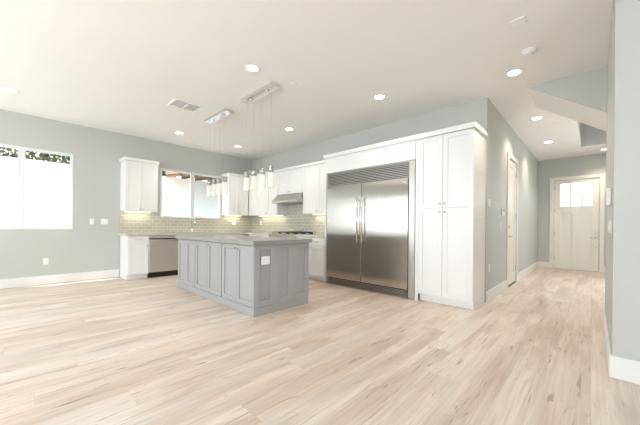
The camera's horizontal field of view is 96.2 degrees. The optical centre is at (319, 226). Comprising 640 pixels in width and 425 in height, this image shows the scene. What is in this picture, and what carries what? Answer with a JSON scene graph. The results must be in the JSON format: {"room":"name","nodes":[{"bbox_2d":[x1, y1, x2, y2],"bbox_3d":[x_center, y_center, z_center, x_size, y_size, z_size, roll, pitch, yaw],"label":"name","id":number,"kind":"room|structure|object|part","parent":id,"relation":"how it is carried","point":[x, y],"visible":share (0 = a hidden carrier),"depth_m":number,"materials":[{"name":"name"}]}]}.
{"room":"open-plan kitchen","nodes":[
{"label":"open-plan kitchen","id":0,"kind":"room"},
{"bbox_2d":[0,109,252,278],"bbox_3d":[-4.871,-0.458,5.500,0.070,3.050,8.572,1,0,43],"label":"wall","id":1,"kind":"structure","parent":0,"point":[86,247],"depth_m":5.79,"materials":[{"name":"grey paint"}]},
{"bbox_2d":[0,144,73,228],"bbox_3d":[-5.278,-0.677,5.071,0.061,1.458,1.397,1,0,43],"label":"window","id":2,"kind":"structure","parent":1,"relation":"in","point":[21,150],"depth_m":5.08,"materials":[{"name":"white plastic"}]},
{"bbox_3d":[-5.514,-0.680,4.816,0.030,1.394,0.638,1,0,43],"label":"sash","id":3,"kind":"part","parent":2,"relation":"part of","materials":[{"name":"white plastic"}]},
{"bbox_3d":[-5.036,-0.675,5.320,0.030,1.394,0.638,1,0,43],"label":"sash","id":4,"kind":"part","parent":2,"relation":"part of","materials":[{"name":"glass"}]},
{"bbox_2d":[43,258,48,264],"bbox_3d":[-5.045,0.642,5.284,0.009,0.115,0.070,1,0,43],"label":"outlet","id":5,"kind":"object","parent":1,"relation":"attached to","point":[45,260],"visible":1,"depth_m":5.28,"materials":[{"name":"white plastic"}]},
{"bbox_2d":[0,269,118,288],"bbox_3d":[-5.987,0.975,4.288,0.018,0.165,4.995,1,0,43],"label":"baseboard","id":6,"kind":"structure","parent":1,"relation":"attached to","point":[82,276],"depth_m":5.38,"materials":[{"name":"white paint"}]},
{"bbox_2d":[101,219,107,223],"bbox_3d":[-4.440,-0.103,5.914,0.010,0.115,0.116,1,0,43],"label":"light switch","id":7,"kind":"object","parent":1,"relation":"attached to","point":[103,221],"visible":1,"depth_m":5.91,"materials":[{"name":"white plastic"}]},
{"bbox_2d":[119,156,158,212],"bbox_3d":[-3.899,-0.874,6.202,0.383,1.110,0.665,1,0,43],"label":"upper cabinet","id":8,"kind":"object","parent":1,"relation":"attached to","point":[138,177],"visible":1,"depth_m":6.06,"materials":[{"name":"white paint"}]},
{"bbox_3d":[-3.896,-0.844,5.984,0.020,1.042,0.308,1,0,43],"label":"door","id":9,"kind":"part","parent":8,"relation":"part of","materials":[{"name":"white paint"}]},
{"bbox_3d":[-3.899,-1.399,6.207,0.369,0.060,0.665,1,0,43],"label":"crown moulding","id":10,"kind":"part","parent":8,"relation":"part of","materials":[{"name":"white paint"}]},
{"bbox_3d":[-3.681,-0.842,6.211,0.020,1.042,0.308,1,0,43],"label":"door","id":11,"kind":"part","parent":8,"relation":"part of","materials":[{"name":"white paint"}]},
{"bbox_2d":[160,168,220,218],"bbox_3d":[-3.225,-0.786,7.235,0.061,1.149,1.508,1,0,43],"label":"window","id":12,"kind":"structure","parent":1,"relation":"in","point":[192,174],"depth_m":7.21,"materials":[{"name":"white plastic"}]},
{"bbox_3d":[-3.479,-0.788,6.960,0.030,1.085,0.694,1,0,43],"label":"sash","id":13,"kind":"part","parent":12,"relation":"part of","materials":[{"name":"glass"}]},
{"bbox_3d":[-2.963,-0.783,7.504,0.030,1.085,0.694,1,0,43],"label":"sash","id":14,"kind":"part","parent":12,"relation":"part of","materials":[{"name":"clear glass"}]},
{"bbox_2d":[222,173,247,215],"bbox_3d":[-2.320,-0.860,7.867,0.383,1.110,0.623,1,0,43],"label":"upper cabinet","id":15,"kind":"object","parent":1,"relation":"attached to","point":[235,203],"visible":0.91,"depth_m":7.72,"materials":[{"name":"white paint"}]},
{"bbox_3d":[-2.327,-1.385,7.865,0.369,0.060,0.603,1,0,43],"label":"crown moulding","id":16,"kind":"part","parent":15,"relation":"part of","materials":[{"name":"white paint"}]},
{"bbox_3d":[-2.307,-0.830,7.659,0.020,1.042,0.296,1,0,43],"label":"door","id":17,"kind":"part","parent":15,"relation":"part of","materials":[{"name":"white paint"}]},
{"bbox_3d":[-2.101,-0.828,7.877,0.020,1.042,0.296,1,0,43],"label":"door","id":18,"kind":"part","parent":15,"relation":"part of","materials":[{"name":"white paint"}]},
{"bbox_2d":[0,0,612,160],"bbox_3d":[0.912,-2.031,3.854,10.707,0.200,14.122,1,0,43],"label":"ceiling","id":19,"kind":"structure","parent":0,"point":[116,66],"depth_m":3.39,"materials":[{"name":"white paint"}]},
{"bbox_2d":[1,87,19,92],"bbox_3d":[-4.483,-1.974,4.158,0.184,0.008,0.184,1,0,43],"label":"recessed light","id":20,"kind":"object","parent":19,"relation":"in","point":[8,89],"visible":1,"depth_m":4.14,"materials":[{"name":"beige"}]},
{"bbox_2d":[167,98,203,112],"bbox_3d":[-2.178,-1.951,4.653,0.340,0.013,0.440,1,0,43],"label":"ceiling vent","id":21,"kind":"object","parent":19,"relation":"in","point":[177,103],"visible":1,"depth_m":4.64,"materials":[{"name":"white plastic"}]},
{"bbox_2d":[204,108,232,128],"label":"linear chandelier","id":22,"kind":"object","parent":19,"relation":"hanging from","point":[225,112],"depth_m":4.94,"materials":[{"name":"silver metal"}]},
{"bbox_2d":[207,169,227,195],"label":"linear chandelier","id":23,"kind":"object","parent":22,"relation":"attached to","point":[215,187],"depth_m":4.99,"materials":[{"name":"white glass"}]},
{"bbox_2d":[245,64,259,71],"bbox_3d":[-0.829,-1.942,3.525,0.184,0.008,0.184,1,0,43],"label":"recessed light","id":24,"kind":"object","parent":19,"relation":"in","point":[249,67],"visible":1,"depth_m":3.52,"materials":[{"name":"white paint"}]},
{"bbox_2d":[241,82,279,103],"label":"linear chandelier","id":25,"kind":"object","parent":19,"relation":"hanging from","point":[265,90],"depth_m":4.10,"materials":[{"name":"silver metal"}]},
{"bbox_2d":[243,166,273,190],"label":"linear chandelier","id":26,"kind":"object","parent":25,"relation":"attached to","point":[270,168],"depth_m":4.08,"materials":[{"name":"white glass"}]},
{"bbox_2d":[373,94,385,99],"bbox_3d":[0.887,-1.926,4.279,0.184,0.008,0.184,1,0,43],"label":"recessed light","id":27,"kind":"object","parent":19,"relation":"in","point":[379,96],"visible":1,"depth_m":4.28,"materials":[{"name":"beige"}]},
{"bbox_2d":[505,69,522,76],"bbox_3d":[2.418,-1.912,3.574,0.184,0.008,0.184,1,0,43],"label":"recessed light","id":28,"kind":"object","parent":19,"relation":"in","point":[514,72],"visible":1,"depth_m":3.56,"materials":[{"name":"beige"}]},
{"bbox_2d":[510,15,526,28],"bbox_3d":[1.859,-1.916,2.691,0.120,0.011,0.120,1,0,43],"label":"cover plate","id":29,"kind":"object","parent":19,"relation":"attached to","point":[522,20],"visible":1,"depth_m":2.69,"materials":[{"name":"white paint"}]},
{"bbox_2d":[521,46,537,56],"bbox_3d":[2.279,-1.895,3.126,0.150,0.045,0.150,1,0,43],"label":"smoke detector","id":30,"kind":"object","parent":19,"relation":"attached to","point":[529,51],"visible":1,"depth_m":3.09,"materials":[{"name":"white plastic"}]},
{"bbox_2d":[530,116,542,119],"bbox_3d":[3.808,-1.900,5.039,0.184,0.008,0.184,1,0,43],"label":"recessed light","id":31,"kind":"object","parent":19,"relation":"in","point":[537,117],"visible":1,"depth_m":5.04,"materials":[{"name":"beige"}]},
{"bbox_2d":[0,267,639,424],"bbox_3d":[0.851,1.169,3.885,10.797,0.100,14.122,1,0,43],"label":"floor","id":32,"kind":"structure","parent":0,"point":[116,350],"depth_m":2.41,"materials":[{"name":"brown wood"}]},
{"bbox_2d":[120,235,148,279],"bbox_3d":[-3.894,0.631,6.022,0.641,0.887,0.382,1,0,43],"label":"base cabinet","id":33,"kind":"object","parent":32,"relation":"on","point":[134,250],"visible":1,"depth_m":5.84,"materials":[{"name":"white paint"}]},
{"bbox_3d":[-3.695,0.661,5.833,0.020,0.623,0.373,1,0,43],"label":"door","id":34,"kind":"part","parent":33,"relation":"part of","materials":[{"name":"white paint"}]},
{"bbox_3d":[-3.691,0.270,5.833,0.020,0.145,0.373,1,0,43],"label":"drawer","id":35,"kind":"part","parent":33,"relation":"part of","materials":[{"name":"white paint"}]},
{"bbox_2d":[119,232,269,235],"bbox_3d":[-2.538,0.178,6.712,1.671,0.040,3.290,1,0,43],"label":"countertop","id":36,"kind":"structure","parent":33,"relation":"on","point":[198,233],"depth_m":6.64,"materials":[{"name":"stone"}]},
{"bbox_2d":[191,218,195,232],"bbox_3d":[-3.079,-0.033,7.066,0.223,0.372,0.132,1,0,43],"label":"faucet","id":37,"kind":"object","parent":36,"relation":"on","point":[192,218],"visible":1,"depth_m":7.08,"materials":[{"name":"silver metal"}]},
{"bbox_2d":[148,235,177,277],"bbox_3d":[-3.548,0.637,6.379,0.650,0.883,0.596,1,0,43],"label":"dishwasher","id":38,"kind":"object","parent":32,"relation":"on","point":[163,249],"visible":0.8,"depth_m":6.16,"materials":[{"name":"silver metal"}]},
{"bbox_3d":[-3.348,0.224,6.192,0.021,0.050,0.596,1,0,43],"label":"control panel","id":39,"kind":"part","parent":38,"relation":"part of","materials":[{"name":"silver metal"}]},
{"bbox_2d":[178,239,308,316],"bbox_3d":[-1.357,0.662,4.620,2.406,0.871,0.951,1,0,43],"label":"kitchen island","id":40,"kind":"object","parent":32,"relation":"on","point":[253,281],"visible":0.94,"depth_m":3.89,"materials":[{"name":"grey paint"}]},
{"bbox_3d":[-2.399,0.600,5.004,0.348,0.754,0.020,1,0,43],"label":"door","id":41,"kind":"part","parent":40,"relation":"part of","materials":[{"name":"grey paint"}]},
{"bbox_3d":[-2.142,0.603,4.761,0.348,0.754,0.020,1,0,43],"label":"door","id":42,"kind":"part","parent":40,"relation":"part of","materials":[{"name":"grey paint"}]},
{"bbox_3d":[-1.847,0.605,4.480,0.426,0.754,0.020,1,0,43],"label":"door","id":43,"kind":"part","parent":40,"relation":"part of","materials":[{"name":"grey paint"}]},
{"bbox_3d":[-1.534,0.608,4.184,0.426,0.754,0.020,1,0,43],"label":"door","id":44,"kind":"part","parent":40,"relation":"part of","materials":[{"name":"grey paint"}]},
{"bbox_3d":[-1.227,0.611,3.893,0.379,0.754,0.020,1,0,43],"label":"door","id":45,"kind":"part","parent":40,"relation":"part of","materials":[{"name":"grey paint"}]},
{"bbox_2d":[175,235,311,245],"bbox_3d":[-1.345,0.197,4.630,2.462,0.056,0.995,1,0,43],"label":"island countertop","id":46,"kind":"structure","parent":40,"relation":"on","point":[231,239],"depth_m":4.04,"materials":[{"name":"grey stone"}]},
{"bbox_3d":[-0.949,0.614,3.629,0.379,0.754,0.020,1,0,43],"label":"door","id":47,"kind":"part","parent":40,"relation":"part of","materials":[{"name":"grey paint"}]},
{"bbox_2d":[261,256,269,264],"bbox_3d":[-0.680,0.425,3.591,0.006,0.105,0.130,1,0,43],"label":"outlet","id":48,"kind":"object","parent":40,"relation":"attached to","point":[265,260],"depth_m":3.59,"materials":[{"name":"white plastic"}]},
{"bbox_3d":[-0.489,0.617,3.815,0.021,0.764,0.925,1,0,43],"label":"panel","id":49,"kind":"part","parent":40,"relation":"part of","materials":[{"name":"grey paint"}]},
{"bbox_2d":[269,230,313,237],"bbox_3d":[-0.700,0.593,6.752,0.936,1.021,0.657,1,0,43],"label":"range","id":50,"kind":"object","parent":32,"relation":"on","point":[290,233],"visible":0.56,"depth_m":6.65,"materials":[{"name":"silver metal"}]},
{"bbox_3d":[-0.872,0.261,6.567,0.934,0.165,0.044,1,0,43],"label":"control panel","id":51,"kind":"part","parent":50,"relation":"part of","materials":[{"name":"silver metal"}]},
{"bbox_2d":[270,233,300,234],"bbox_3d":[-0.663,0.185,6.787,0.936,0.028,0.561,1,0,43],"label":"cooktop","id":52,"kind":"object","parent":50,"relation":"in","point":[270,233],"depth_m":6.66,"materials":[{"name":"silver metal"}]},
{"bbox_2d":[296,237,324,280],"bbox_3d":[-0.036,0.666,6.157,0.834,0.887,0.626,1,0,43],"label":"base cabinet","id":53,"kind":"object","parent":32,"relation":"on","point":[317,247],"visible":0.42,"depth_m":5.83,"materials":[{"name":"white paint"}]},
{"bbox_2d":[295,234,324,237],"bbox_3d":[-0.025,0.201,6.165,0.834,0.040,0.625,1,0,43],"label":"countertop","id":54,"kind":"structure","parent":53,"relation":"on","point":[301,235],"depth_m":5.98,"materials":[{"name":"stone"}]},
{"bbox_3d":[-0.072,0.303,5.826,0.425,0.145,0.020,1,0,43],"label":"drawer","id":55,"kind":"part","parent":53,"relation":"part of","materials":[{"name":"white paint"}]},
{"bbox_3d":[-0.075,0.694,5.826,0.425,0.623,0.020,1,0,43],"label":"door","id":56,"kind":"part","parent":53,"relation":"part of","materials":[{"name":"white paint"}]},
{"bbox_2d":[323,135,415,282],"bbox_3d":[0.956,-0.140,5.239,1.894,2.517,0.623,1,0,43],"label":"refrigerator surround","id":57,"kind":"object","parent":32,"relation":"on","point":[401,149],"visible":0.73,"depth_m":4.92,"materials":[{"name":"white paint"}]},
{"bbox_3d":[0.309,-0.111,5.879,0.032,2.447,0.585,1,0,43],"label":"panel","id":58,"kind":"part","parent":57,"relation":"part of","materials":[{"name":"white paint"}]},
{"bbox_3d":[0.967,-1.364,5.239,1.894,0.069,0.623,1,0,43],"label":"crown moulding","id":59,"kind":"part","parent":57,"relation":"part of","materials":[{"name":"white paint"}]},
{"bbox_3d":[0.994,-1.180,5.230,1.838,0.296,0.597,1,0,43],"label":"panel","id":60,"kind":"part","parent":57,"relation":"part of","materials":[{"name":"white paint"}]},
{"bbox_2d":[325,160,418,299],"bbox_3d":[0.950,0.045,5.195,1.835,2.147,0.674,1,0,43],"label":"refrigerator","id":61,"kind":"object","parent":32,"relation":"on","point":[370,211],"visible":0.98,"depth_m":4.87,"materials":[{"name":"grey metal"}]},
{"bbox_3d":[0.439,0.102,5.337,0.800,1.745,0.040,1,0,43],"label":"door","id":62,"kind":"part","parent":61,"relation":"part of","materials":[{"name":"silver metal"}]},
{"bbox_3d":[0.661,-0.113,5.053,0.028,0.800,0.069,1,0,43],"label":"handle","id":63,"kind":"part","parent":61,"relation":"part of","materials":[{"name":"silver metal"}]},
{"bbox_3d":[0.733,-0.112,4.985,0.028,0.800,0.069,1,0,43],"label":"handle","id":64,"kind":"part","parent":61,"relation":"part of","materials":[{"name":"silver metal"}]},
{"bbox_3d":[1.052,0.108,4.755,0.872,1.745,0.040,1,0,43],"label":"door","id":65,"kind":"part","parent":61,"relation":"part of","materials":[{"name":"silver metal"}]},
{"bbox_2d":[414,121,487,310],"bbox_3d":[1.949,-0.131,4.297,0.841,2.517,0.623,1,0,43],"label":"pantry cabinet","id":66,"kind":"object","parent":32,"relation":"on","point":[450,190],"visible":1,"depth_m":4.07,"materials":[{"name":"white paint"}]},
{"bbox_3d":[1.625,0.374,4.238,0.352,1.275,0.020,1,0,43],"label":"door","id":67,"kind":"part","parent":66,"relation":"part of","materials":[{"name":"white paint"}]},
{"bbox_3d":[1.635,-0.796,4.238,0.352,1.045,0.020,1,0,43],"label":"door","id":68,"kind":"part","parent":66,"relation":"part of","materials":[{"name":"white paint"}]},
{"bbox_3d":[1.960,-1.355,4.297,0.841,0.069,0.623,1,0,43],"label":"crown moulding","id":69,"kind":"part","parent":66,"relation":"part of","materials":[{"name":"white paint"}]},
{"bbox_3d":[1.902,0.377,3.974,0.402,1.275,0.020,1,0,43],"label":"door","id":70,"kind":"part","parent":66,"relation":"part of","materials":[{"name":"white paint"}]},
{"bbox_3d":[1.913,-0.793,3.974,0.402,1.045,0.020,1,0,43],"label":"door","id":71,"kind":"part","parent":66,"relation":"part of","materials":[{"name":"white paint"}]},
{"bbox_2d":[252,66,606,302],"bbox_3d":[1.156,-0.704,5.569,8.597,3.650,0.140,1,0,43],"label":"wall","id":72,"kind":"structure","parent":0,"point":[476,110],"depth_m":5.00,"materials":[{"name":"grey paint"}]},
{"bbox_2d":[249,170,287,215],"bbox_3d":[-1.418,-0.852,7.664,1.297,1.110,0.378,1,0,43],"label":"upper cabinet","id":73,"kind":"object","parent":72,"relation":"attached to","point":[260,200],"visible":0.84,"depth_m":7.44,"materials":[{"name":"white paint"}]},
{"bbox_3d":[-1.519,-0.823,7.553,0.426,1.042,0.020,1,0,43],"label":"door","id":74,"kind":"part","parent":73,"relation":"part of","materials":[{"name":"white paint"}]},
{"bbox_3d":[-1.208,-0.820,7.258,0.424,1.042,0.020,1,0,43],"label":"door","id":75,"kind":"part","parent":73,"relation":"part of","materials":[{"name":"white paint"}]},
{"bbox_2d":[272,193,302,204],"bbox_3d":[-0.670,-0.658,6.838,0.888,0.222,0.523,1,0,43],"label":"range hood","id":76,"kind":"object","parent":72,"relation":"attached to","point":[296,198],"visible":0.89,"depth_m":6.64,"materials":[{"name":"silver metal"}]},
{"bbox_2d":[277,164,302,194],"bbox_3d":[-0.610,-1.086,6.899,0.918,0.627,0.378,1,0,43],"label":"upper cabinet","id":77,"kind":"object","parent":72,"relation":"attached to","point":[290,179],"visible":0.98,"depth_m":6.76,"materials":[{"name":"white paint"}]},
{"bbox_3d":[-0.880,-1.058,6.949,0.454,0.559,0.020,1,0,43],"label":"door","id":78,"kind":"part","parent":77,"relation":"part of","materials":[{"name":"white paint"}]},
{"bbox_3d":[-0.602,-1.369,6.904,0.918,0.060,0.364,1,0,43],"label":"crown moulding","id":79,"kind":"part","parent":77,"relation":"part of","materials":[{"name":"white paint"}]},
{"bbox_3d":[-0.546,-1.056,6.633,0.454,0.559,0.020,1,0,43],"label":"door","id":80,"kind":"part","parent":77,"relation":"part of","materials":[{"name":"white paint"}]},
{"bbox_2d":[303,160,324,213],"bbox_3d":[0.048,-0.839,6.274,0.892,1.110,0.378,1,0,43],"label":"upper cabinet","id":81,"kind":"object","parent":72,"relation":"attached to","point":[314,172],"visible":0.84,"depth_m":6.23,"materials":[{"name":"white paint"}]},
{"bbox_3d":[-0.217,-0.811,6.319,0.442,1.042,0.020,1,0,43],"label":"door","id":82,"kind":"part","parent":81,"relation":"part of","materials":[{"name":"white paint"}]},
{"bbox_3d":[0.057,-1.363,6.279,0.892,0.060,0.364,1,0,43],"label":"crown moulding","id":83,"kind":"part","parent":81,"relation":"part of","materials":[{"name":"white paint"}]},
{"bbox_3d":[0.106,-0.808,6.012,0.442,1.042,0.020,1,0,43],"label":"door","id":84,"kind":"part","parent":81,"relation":"part of","materials":[{"name":"white paint"}]},
{"bbox_2d":[488,101,537,289],"bbox_3d":[4.414,-0.374,6.398,0.130,3.050,5.550,1,0,43],"label":"wall","id":85,"kind":"structure","parent":0,"point":[502,138],"depth_m":5.16,"materials":[{"name":"grey paint"}]},
{"bbox_2d":[486,261,537,302],"bbox_3d":[4.367,1.068,6.255,0.018,0.165,5.546,1,0,43],"label":"baseboard","id":86,"kind":"structure","parent":85,"relation":"attached to","point":[495,291],"depth_m":4.99,"materials":[{"name":"white paint"}]},
{"bbox_2d":[508,159,516,284],"bbox_3d":[3.767,-0.080,5.617,0.102,2.389,0.812,1,0,43],"label":"door","id":87,"kind":"structure","parent":85,"relation":"in","point":[512,166],"depth_m":5.71,"materials":[{"name":"white paint"}]},
{"bbox_2d":[506,151,518,288],"bbox_3d":[3.719,-0.116,5.653,0.150,2.520,1.000,1,0,43],"label":"trim","id":88,"kind":"structure","parent":85,"relation":"attached to","point":[510,156],"depth_m":5.46,"materials":[{"name":"white paint"}]},
{"bbox_2d":[528,88,606,131],"bbox_3d":[3.862,-1.506,3.593,1.960,1.996,0.870,1,0,43],"label":"ceiling","id":89,"kind":"structure","parent":0,"point":[586,115],"depth_m":3.95,"materials":[{"name":"white paint"}]},
{"bbox_2d":[537,153,605,265],"bbox_3d":[7.213,-0.349,7.485,2.438,3.050,0.140,1,0,43],"label":"wall","id":90,"kind":"structure","parent":0,"point":[596,163],"depth_m":8.08,"materials":[{"name":"grey paint"}]},
{"bbox_2d":[538,261,604,272],"bbox_3d":[7.153,1.093,7.421,2.420,0.165,0.018,1,0,43],"label":"baseboard","id":91,"kind":"structure","parent":90,"relation":"attached to","point":[540,264],"depth_m":8.15,"materials":[{"name":"white paint"}]},
{"bbox_2d":[554,178,598,270],"bbox_3d":[6.864,-0.051,7.718,0.907,2.408,0.113,1,0,43],"label":"door","id":92,"kind":"structure","parent":90,"relation":"in","point":[576,228],"depth_m":7.70,"materials":[{"name":"white paint"}]},
{"bbox_2d":[554,268,598,271],"bbox_3d":[6.893,1.165,7.748,0.901,0.017,0.160,1,0,43],"label":"door sill","id":93,"kind":"structure","parent":90,"relation":"attached to","point":[554,268],"depth_m":7.71,"materials":[{"name":"beige wood"}]},
{"bbox_2d":[549,173,604,272],"bbox_3d":[6.908,-0.092,7.752,1.095,2.530,0.150,1,0,43],"label":"trim","id":94,"kind":"structure","parent":90,"relation":"attached to","point":[601,177],"depth_m":7.46,"materials":[{"name":"white paint"}]},
{"bbox_2d":[579,122,606,146],"bbox_3d":[5.509,-3.164,5.056,1.605,2.550,3.700,1,0,43],"label":"wall","id":95,"kind":"structure","parent":0,"point":[590,136],"depth_m":6.67,"materials":[{"name":"grey paint"}]},
{"bbox_2d":[605,0,639,360],"bbox_3d":[3.917,-0.379,1.717,3.084,3.050,1.719,1,0,43],"label":"wall","id":96,"kind":"structure","parent":0,"point":[622,247],"depth_m":2.12,"materials":[{"name":"grey paint"}]},
{"bbox_2d":[606,188,610,205],"bbox_3d":[2.498,-0.257,2.484,0.029,0.150,0.120,1,0,43],"label":"thermostat","id":97,"kind":"object","parent":96,"relation":"attached to","point":[608,190],"visible":0.98,"depth_m":2.44,"materials":[{"name":"white plastic"}]},
{"bbox_2d":[603,309,639,384],"bbox_3d":[3.892,1.064,1.717,3.102,0.165,1.739,1,0,43],"label":"baseboard","id":98,"kind":"structure","parent":96,"relation":"attached to","point":[628,370],"depth_m":2.12,"materials":[{"name":"white paint"}]},
{"label":"outside","id":99,"kind":"structure","parent":0,"visible":0},
{"bbox_3d":[-1.538,1.277,4.204,24.000,0.140,32.000,1,0,43],"label":"ground","id":100,"kind":"structure","parent":99,"visible":0},
{"bbox_2d":[0,147,69,163],"bbox_3d":[-8.234,-0.791,6.503,0.753,3.875,5.255,1,0,43],"label":"hedge","id":101,"kind":"object","parent":100,"relation":"on","point":[45,156],"visible":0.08,"depth_m":7.36,"materials":[{"name":"green plant"}]},
{"bbox_2d":[0,156,217,226],"bbox_3d":[-4.429,-0.204,9.715,0.200,2.770,20.000,1,0,43],"label":"wall","id":102,"kind":"structure","parent":100,"relation":"on","point":[47,184],"depth_m":7.15,"materials":[{"name":"white paint"}]},
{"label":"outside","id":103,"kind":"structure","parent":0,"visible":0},
{"bbox_2d":[166,171,216,180],"bbox_3d":[-3.287,-1.609,9.816,1.200,0.300,3.300,1,0,43],"label":"roof eave","id":104,"kind":"object","parent":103,"point":[169,174],"visible":0.34,"depth_m":8.91}
]}

